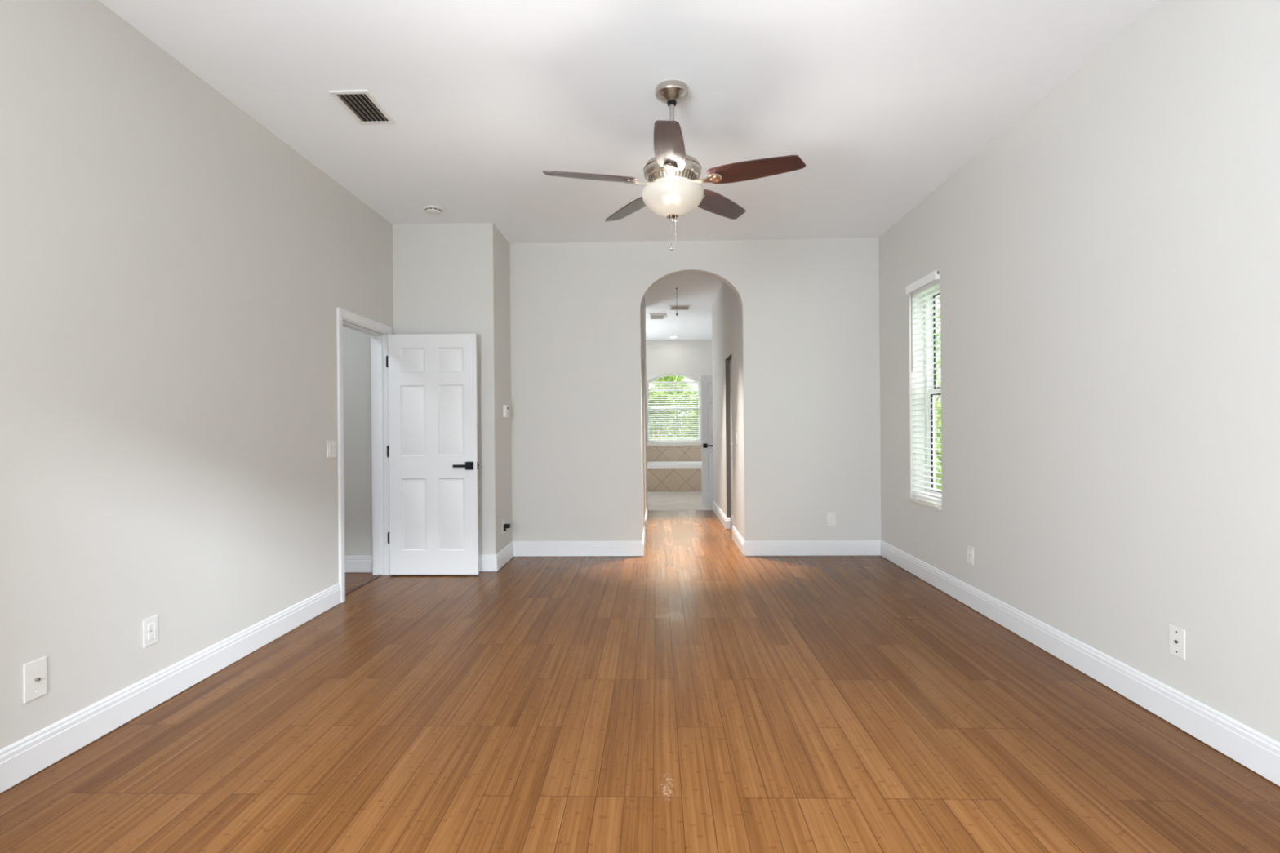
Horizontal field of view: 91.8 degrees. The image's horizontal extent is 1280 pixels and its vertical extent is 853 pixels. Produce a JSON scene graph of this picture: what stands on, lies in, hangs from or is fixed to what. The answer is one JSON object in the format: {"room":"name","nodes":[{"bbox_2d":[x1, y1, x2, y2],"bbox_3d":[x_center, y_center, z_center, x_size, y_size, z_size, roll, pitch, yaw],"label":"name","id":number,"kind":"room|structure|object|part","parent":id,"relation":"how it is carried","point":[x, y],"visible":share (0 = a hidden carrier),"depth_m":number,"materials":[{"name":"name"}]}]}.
{"room":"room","nodes":[
{"label":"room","id":0,"kind":"room"},
{"bbox_2d":[0,0,393,749],"bbox_3d":[-2.277,-0.242,2.382,0.140,3.000,6.241,0,0,2],"label":"wall","id":1,"kind":"structure","parent":0,"point":[175,274],"depth_m":2.76,"materials":[{"name":"beige paint"}]},
{"bbox_2d":[23,656,47,702],"bbox_3d":[-2.192,0.919,2.254,0.017,0.138,0.082,0,0,2],"label":"cable plate","id":2,"kind":"object","parent":1,"relation":"attached to","point":[35,673],"visible":1,"depth_m":2.25,"materials":[{"name":"white plastic"}]},
{"bbox_2d":[0,582,340,793],"bbox_3d":[-2.199,1.183,1.958,0.015,0.141,4.895,0,0,2],"label":"baseboard","id":3,"kind":"structure","parent":1,"relation":"attached to","point":[28,756],"depth_m":2.70,"materials":[{"name":"white paint"}]},
{"bbox_2d":[326,440,336,457],"bbox_3d":[-2.146,0.157,4.321,0.011,0.117,0.116,0,0,2],"label":"light switch","id":4,"kind":"object","parent":1,"relation":"attached to","point":[331,445],"visible":1,"depth_m":4.31,"materials":[{"name":"white plastic"}]},
{"bbox_2d":[345,574,382,595],"bbox_3d":[-2.205,1.253,4.867,0.037,0.006,0.754,0,0,2],"label":"trim","id":5,"kind":"structure","parent":1,"relation":"attached to","point":[377,575],"depth_m":4.92,"materials":[{"name":"brown wood"}]},
{"bbox_2d":[336,307,392,603],"bbox_3d":[-2.129,0.204,4.864,0.016,2.103,0.904,0,0,2],"label":"trim","id":6,"kind":"structure","parent":1,"relation":"attached to","point":[342,314],"depth_m":4.43,"materials":[{"name":"white paint"}]},
{"bbox_2d":[342,319,390,575],"bbox_3d":[-2.208,0.232,4.866,0.146,2.048,0.794,0,0,2],"label":"trim","id":7,"kind":"structure","parent":1,"relation":"attached to","point":[379,340],"depth_m":5.24,"materials":[{"name":"white paint"}]},
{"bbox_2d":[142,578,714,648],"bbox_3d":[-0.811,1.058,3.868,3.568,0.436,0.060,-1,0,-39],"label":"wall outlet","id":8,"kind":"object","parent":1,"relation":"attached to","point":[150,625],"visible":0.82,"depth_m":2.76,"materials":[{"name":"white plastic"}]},
{"bbox_3d":[-2.184,0.914,2.768,0.006,0.124,0.076,0,0,2],"label":"plate","id":9,"kind":"part","parent":8,"relation":"part of","materials":[{"name":"white plastic"}]},
{"bbox_2d":[148,631,155,639],"bbox_3d":[-2.180,0.934,2.768,0.005,0.028,0.034,0,0,2],"label":"socket","id":10,"kind":"object","parent":8,"relation":"attached to","point":[151,634],"depth_m":2.77,"materials":[{"name":"white plastic"}]},
{"bbox_2d":[148,622,155,631],"bbox_3d":[-2.180,0.894,2.768,0.005,0.028,0.034,0,0,2],"label":"socket","id":11,"kind":"object","parent":8,"relation":"attached to","point":[151,625],"depth_m":2.77,"materials":[{"name":"white plastic"}]},
{"bbox_2d":[386,333,479,574],"bbox_3d":[-1.737,0.234,5.204,0.773,2.012,0.127,0,0,2],"label":"door","id":12,"kind":"structure","parent":1,"relation":"in","point":[433,448],"depth_m":5.19,"materials":[{"name":"white paint"}]},
{"bbox_3d":[-1.470,0.329,5.197,0.162,0.068,0.127,0,0,2],"label":"handle","id":13,"kind":"part","parent":12,"relation":"part of","materials":[{"name":"black metal"}]},
{"bbox_2d":[342,222,511,555],"bbox_3d":[-2.847,-0.239,5.742,3.206,3.000,0.778,0,0,2],"label":"wall","id":14,"kind":"structure","parent":0,"point":[448,278],"depth_m":5.34,"materials":[{"name":"beige paint"}]},
{"bbox_2d":[344,555,373,572],"bbox_3d":[-3.353,1.191,5.360,2.191,0.141,0.015,0,0,2],"label":"baseboard","id":15,"kind":"structure","parent":14,"relation":"attached to","point":[352,563],"depth_m":5.33,"materials":[{"name":"white paint"}]},
{"bbox_2d":[502,519,504,533],"bbox_3d":[-1.234,0.897,5.596,0.015,0.124,0.076,0,0,-13],"label":"wall outlet","id":16,"kind":"object","parent":14,"relation":"attached to","point":[503,520],"visible":0.73,"depth_m":5.56,"materials":[{"name":"white plastic"}]},
{"bbox_2d":[503,524,510,531],"bbox_3d":[-1.202,0.912,5.600,0.053,0.061,0.046,0,0,2],"label":"plug adapter","id":17,"kind":"object","parent":16,"relation":"attached to","point":[505,526],"visible":1,"depth_m":5.58,"materials":[{"name":"black plastic"}]},
{"bbox_2d":[502,404,509,417],"bbox_3d":[-1.226,-0.138,5.677,0.036,0.114,0.100,0,0,2],"label":"thermostat","id":18,"kind":"object","parent":14,"relation":"attached to","point":[505,407],"visible":1,"depth_m":5.63,"materials":[{"name":"white plastic"}]},
{"bbox_2d":[479,526,645,571],"bbox_3d":[-0.827,1.170,5.772,2.618,0.141,0.745,-1,0,-34],"label":"baseboard","id":19,"kind":"structure","parent":14,"relation":"attached to","point":[487,562],"depth_m":5.91,"materials":[{"name":"white paint"}]},
{"bbox_2d":[97,0,1159,340],"bbox_3d":[-0.953,-1.815,6.091,7.200,0.120,13.830,0,0,2],"label":"ceiling","id":20,"kind":"structure","parent":0,"point":[882,102],"depth_m":3.26,"materials":[{"name":"white paint"}]},
{"bbox_2d":[328,89,395,124],"bbox_3d":[-1.513,-1.741,3.398,0.203,0.014,0.349,0,0,2],"label":"ceiling vent","id":21,"kind":"object","parent":20,"relation":"in","point":[361,104],"visible":1,"depth_m":3.38,"materials":[{"name":"white plastic"}]},
{"bbox_2d":[423,205,443,215],"bbox_3d":[-1.657,-1.729,4.975,0.148,0.038,0.148,0,0,2],"label":"smoke detector","id":22,"kind":"object","parent":20,"relation":"attached to","point":[431,210],"visible":1,"depth_m":4.94,"materials":[{"name":"white plastic"}]},
{"bbox_2d":[648,313,665,319],"bbox_3d":[0.276,-1.755,9.895,0.248,0.024,0.400,0,0,2],"label":"exhaust fan","id":23,"kind":"object","parent":20,"relation":"attached to","point":[652,316],"visible":1,"depth_m":9.81,"materials":[{"name":"white plastic"}]},
{"bbox_2d":[650,315,663,319],"bbox_3d":[0.276,-1.744,9.896,0.202,0.002,0.332,0,0,2],"label":"grille","id":24,"kind":"object","parent":23,"relation":"attached to","point":[652,317],"depth_m":9.89,"materials":[{"name":"grey"}]},
{"bbox_2d":[542,80,805,250],"bbox_3d":[0.171,-1.337,3.180,1.332,0.851,1.283,0,0,2],"label":"ceiling fan","id":25,"kind":"object","parent":20,"relation":"hanging from","point":[673,189],"visible":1,"depth_m":3.13,"materials":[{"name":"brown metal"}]},
{"bbox_3d":[-0.256,-1.266,3.140,0.475,0.006,0.149,0,13,-13],"label":"fan blade","id":26,"kind":"part","parent":25,"relation":"part of","materials":[{"name":"brown wood"}]},
{"bbox_3d":[-0.056,-1.267,3.613,0.149,0.006,0.475,-16,8,-30],"label":"fan blade","id":27,"kind":"part","parent":25,"relation":"part of","materials":[{"name":"brown wood"}]},
{"bbox_3d":[0.132,-1.269,2.803,0.149,0.006,0.475,13,1,5],"label":"fan blade","id":28,"kind":"part","parent":25,"relation":"part of","materials":[{"name":"brown wood"}]},
{"bbox_3d":[0.162,-1.014,3.209,0.004,0.172,0.004,0,0,2],"label":"pull chain","id":29,"kind":"part","parent":25,"relation":"part of","materials":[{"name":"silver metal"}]},
{"bbox_3d":[0.171,-1.164,3.239,0.326,0.130,0.326,0,0,2],"label":"lamp shade","id":30,"kind":"part","parent":25,"relation":"part of","materials":[{"name":"white glass"}]},
{"bbox_3d":[0.457,-1.272,3.569,0.149,0.006,0.475,-17,-11,40],"label":"fan blade","id":31,"kind":"part","parent":25,"relation":"part of","materials":[{"name":"brown wood"}]},
{"bbox_3d":[0.573,-1.272,3.068,0.475,0.006,0.149,0,-13,23],"label":"fan blade","id":32,"kind":"part","parent":25,"relation":"part of","materials":[{"name":"brown wood"}]},
{"bbox_2d":[669,305,691,310],"bbox_3d":[0.594,-1.762,9.211,0.315,0.014,0.330,0,0,2],"label":"ceiling vent","id":33,"kind":"object","parent":20,"relation":"in","point":[671,307],"visible":1,"depth_m":9.16,"materials":[{"name":"white plastic"}]},
{"bbox_2d":[0,491,1279,852],"bbox_3d":[-0.927,1.275,6.093,7.000,0.060,13.730,0,0,2],"label":"floor","id":34,"kind":"structure","parent":0,"point":[649,703],"depth_m":2.47,"materials":[{"name":"brown wood"}]},
{"bbox_2d":[646,461,702,491],"bbox_3d":[0.585,0.970,12.224,4.054,0.518,0.950,0,0,2],"label":"bathtub","id":35,"kind":"object","parent":34,"relation":"on","point":[662,476],"visible":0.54,"depth_m":11.75,"materials":[{"name":"beige tile"}]},
{"bbox_2d":[646,461,702,468],"bbox_3d":[0.584,0.910,12.224,4.040,0.398,0.950,0,0,2],"label":"tub","id":36,"kind":"object","parent":35,"relation":"in","point":[650,464],"depth_m":11.76,"materials":[{"name":"white ceramic"}]},
{"bbox_2d":[640,297,647,534],"bbox_3d":[-0.011,-0.264,7.604,0.130,3.000,3.097,0,0,2],"label":"wall","id":37,"kind":"structure","parent":0,"point":[643,372],"depth_m":7.45,"materials":[{"name":"beige paint"}]},
{"bbox_2d":[644,501,648,528],"bbox_3d":[0.069,1.161,8.286,0.060,0.141,1.693,0,0,2],"label":"baseboard","id":38,"kind":"structure","parent":37,"relation":"attached to","point":[646,509],"depth_m":7.85,"materials":[{"name":"white paint"}]},
{"bbox_2d":[645,339,712,443],"bbox_3d":[0.590,-0.271,12.819,4.060,3.000,0.200,0,0,2],"label":"wall","id":39,"kind":"structure","parent":0,"point":[693,358],"depth_m":12.71,"materials":[{"name":"beige paint"}]},
{"bbox_2d":[646,373,701,445],"bbox_3d":[0.697,-0.347,12.786,1.137,1.480,0.200,0,0,2],"label":"window","id":40,"kind":"structure","parent":39,"relation":"in","point":[679,442],"depth_m":12.82,"materials":[{"name":"white plastic"}]},
{"bbox_2d":[647,381,700,441],"bbox_3d":[0.697,-0.310,12.762,1.081,1.225,0.064,0,0,2],"label":"window blind","id":41,"kind":"object","parent":40,"relation":"attached to","point":[674,382],"visible":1,"depth_m":12.75,"materials":[{"name":"grey plastic"}]},
{"bbox_3d":[0.702,0.293,12.766,1.077,0.020,0.050,0,0,2],"label":"rail","id":42,"kind":"part","parent":41,"relation":"part of","materials":[{"name":"white plastic"}]},
{"bbox_3d":[0.702,0.357,12.756,1.137,0.072,0.140,0,0,2],"label":"sill","id":43,"kind":"part","parent":40,"relation":"part of","materials":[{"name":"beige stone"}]},
{"bbox_2d":[646,445,702,461],"bbox_3d":[0.594,0.552,12.713,4.054,0.313,0.012,0,0,2],"label":"trim","id":44,"kind":"structure","parent":39,"relation":"attached to","point":[654,453],"depth_m":12.70,"materials":[{"name":"beige tile"}]},
{"bbox_2d":[509,237,881,556],"bbox_3d":[0.516,-0.267,5.971,3.506,3.000,0.140,0,0,2],"label":"wall","id":45,"kind":"structure","parent":0,"point":[810,308],"depth_m":5.89,"materials":[{"name":"beige paint"}]},
{"bbox_2d":[826,512,835,525],"bbox_3d":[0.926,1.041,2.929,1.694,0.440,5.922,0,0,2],"label":"wall outlet","id":46,"kind":"object","parent":45,"relation":"attached to","point":[831,516],"visible":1,"depth_m":5.86,"materials":[{"name":"white plastic"}]},
{"bbox_2d":[711,282,742,537],"bbox_3d":[1.093,-0.273,7.575,0.130,3.000,3.097,0,0,2],"label":"wall","id":47,"kind":"structure","parent":0,"point":[726,307],"depth_m":7.43,"materials":[{"name":"beige paint"}]},
{"bbox_2d":[712,500,730,528],"bbox_3d":[1.074,1.152,8.259,0.060,0.141,1.693,0,0,2],"label":"baseboard","id":48,"kind":"structure","parent":47,"relation":"attached to","point":[726,522],"depth_m":7.83,"materials":[{"name":"white paint"}]},
{"bbox_2d":[724,354,731,517],"bbox_3d":[1.046,0.213,7.109,0.051,2.030,0.636,0,0,2],"label":"trim","id":49,"kind":"structure","parent":47,"relation":"attached to","point":[727,359],"depth_m":7.42,"materials":[{"name":"white wood"}]},
{"bbox_2d":[729,359,733,528],"bbox_3d":[1.084,0.208,7.106,0.041,2.008,0.630,0,0,2],"label":"door","id":50,"kind":"structure","parent":47,"relation":"in","point":[731,384],"depth_m":7.36,"materials":[{"name":"grey"}]},
{"bbox_2d":[735,432,737,444],"bbox_3d":[0.994,0.123,6.381,0.011,0.125,0.080,0,0,2],"label":"light switch","id":51,"kind":"object","parent":47,"relation":"attached to","point":[736,435],"visible":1,"depth_m":6.36,"materials":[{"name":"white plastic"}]},
{"bbox_2d":[878,0,1279,742],"bbox_3d":[2.276,-0.280,2.567,0.193,3.000,6.853,0,0,2],"label":"wall","id":52,"kind":"structure","parent":0,"point":[1108,264],"depth_m":2.79,"materials":[{"name":"beige paint"}]},
{"bbox_2d":[908,286,942,509],"bbox_3d":[2.324,-0.265,4.882,0.210,1.765,0.565,0,0,2],"label":"window","id":53,"kind":"structure","parent":52,"relation":"in","point":[922,501],"depth_m":5.12,"materials":[{"name":"white plastic"}]},
{"bbox_2d":[906,270,942,503],"bbox_3d":[2.260,-0.292,4.886,0.093,1.742,0.560,0,0,2],"label":"window blind","id":54,"kind":"object","parent":53,"relation":"attached to","point":[930,282],"visible":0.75,"depth_m":4.91,"materials":[{"name":"grey plastic"}]},
{"bbox_3d":[2.253,-0.421,5.150,0.010,1.340,0.010,0,0,2],"label":"pull cord","id":55,"kind":"part","parent":54,"relation":"part of","materials":[{"name":"white plastic"}]},
{"bbox_3d":[2.279,-0.264,4.883,0.054,1.655,0.351,0,0,2],"label":"ladder cord","id":56,"kind":"part","parent":54,"relation":"part of","materials":[{"name":"white fabric"}]},
{"bbox_3d":[2.286,0.568,4.884,0.050,0.020,0.549,0,0,2],"label":"rail","id":57,"kind":"part","parent":54,"relation":"part of","materials":[{"name":"white plastic"}]},
{"bbox_3d":[2.299,0.609,4.883,0.146,0.018,0.563,0,0,2],"label":"sill","id":58,"kind":"part","parent":53,"relation":"part of","materials":[{"name":"beige stone"}]},
{"bbox_3d":[2.397,-0.265,4.880,0.064,1.765,0.565,0,0,2],"label":"frame","id":59,"kind":"part","parent":53,"relation":"part of","materials":[{"name":"white plastic"}]},
{"bbox_3d":[2.390,0.135,4.880,0.024,0.874,0.493,0,0,2],"label":"sash","id":60,"kind":"part","parent":53,"relation":"part of","materials":[{"name":"white plastic"}]},
{"bbox_3d":[2.410,-0.687,4.879,0.024,0.849,0.493,0,0,2],"label":"sash","id":61,"kind":"part","parent":53,"relation":"part of","materials":[{"name":"white plastic"}]},
{"bbox_2d":[967,545,973,564],"bbox_3d":[2.230,0.861,4.182,0.034,0.124,0.069,0,0,28],"label":"wall outlet","id":62,"kind":"object","parent":52,"relation":"attached to","point":[970,549],"visible":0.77,"depth_m":4.15,"materials":[{"name":"white plastic"}]},
{"bbox_2d":[732,525,1279,786],"bbox_3d":[1.555,1.151,3.085,1.299,0.141,7.350,0,0,2],"label":"baseboard","id":63,"kind":"structure","parent":52,"relation":"attached to","point":[1256,751],"depth_m":3.05,"materials":[{"name":"white paint"}]},
{"bbox_2d":[1168,624,1185,659],"bbox_3d":[2.183,0.875,2.521,0.009,0.118,0.074,0,0,2],"label":"plate","id":64,"kind":"object","parent":52,"relation":"attached to","point":[1176,635],"visible":1,"depth_m":2.52,"materials":[{"name":"white plastic"}]},
{"bbox_3d":[2.142,-0.283,9.696,0.790,3.000,0.100,0,0,2],"label":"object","id":65,"kind":"structure","parent":0,"visible":0},
{"bbox_2d":[701,374,713,504],"bbox_3d":[1.340,0.204,9.700,0.769,2.020,0.127,0,0,2],"label":"door","id":66,"kind":"structure","parent":65,"relation":"in","point":[707,454],"depth_m":9.69,"materials":[{"name":"white paint"}]},
{"bbox_3d":[1.067,0.301,9.708,0.162,0.068,0.127,0,0,2],"label":"handle","id":67,"kind":"part","parent":66,"relation":"part of","materials":[{"name":"black metal"}]},
{"label":"outside","id":68,"kind":"structure","parent":0,"visible":0},
{"bbox_2d":[934,440,942,489],"bbox_3d":[0.547,1.575,19.994,60.000,0.100,80.000,0,0,2],"label":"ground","id":69,"kind":"structure","parent":68,"point":[937,459],"depth_m":23.19,"materials":[{"name":"green plant"}]},
{"bbox_2d":[648,389,675,439],"bbox_3d":[0.369,0.297,15.352,1.319,2.467,0.993,0,0,22],"label":"leafy tree","id":70,"kind":"object","parent":69,"relation":"on","point":[650,393],"visible":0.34,"depth_m":15.22,"materials":[{"name":"green plant"}]},
{"bbox_2d":[649,375,697,439],"bbox_3d":[1.074,-0.259,18.039,2.339,3.564,1.888,0,0,2],"label":"leafy tree","id":71,"kind":"object","parent":69,"relation":"on","point":[668,379],"visible":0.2,"depth_m":17.72,"materials":[{"name":"green plant"}]},
{"bbox_2d":[685,408,698,439],"bbox_3d":[1.670,0.488,15.439,1.105,2.136,1.120,0,0,2],"label":"leafy tree","id":72,"kind":"object","parent":69,"relation":"on","point":[689,420],"visible":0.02,"depth_m":15.30,"materials":[{"name":"green plant"}]},
{"bbox_2d":[934,295,941,482],"bbox_3d":[6.684,-0.803,14.880,4.590,5.080,4.306,0,0,2],"label":"leafy tree","id":73,"kind":"object","parent":69,"relation":"on","point":[937,312],"visible":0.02,"depth_m":14.81,"materials":[{"name":"green plant"}]},
{"bbox_2d":[934,349,942,489],"bbox_3d":[5.349,0.073,11.128,2.443,3.608,2.549,0,0,40],"label":"leafy tree","id":74,"kind":"object","parent":69,"relation":"on","point":[936,405],"visible":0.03,"depth_m":10.93,"materials":[{"name":"green plant"}]}
]}

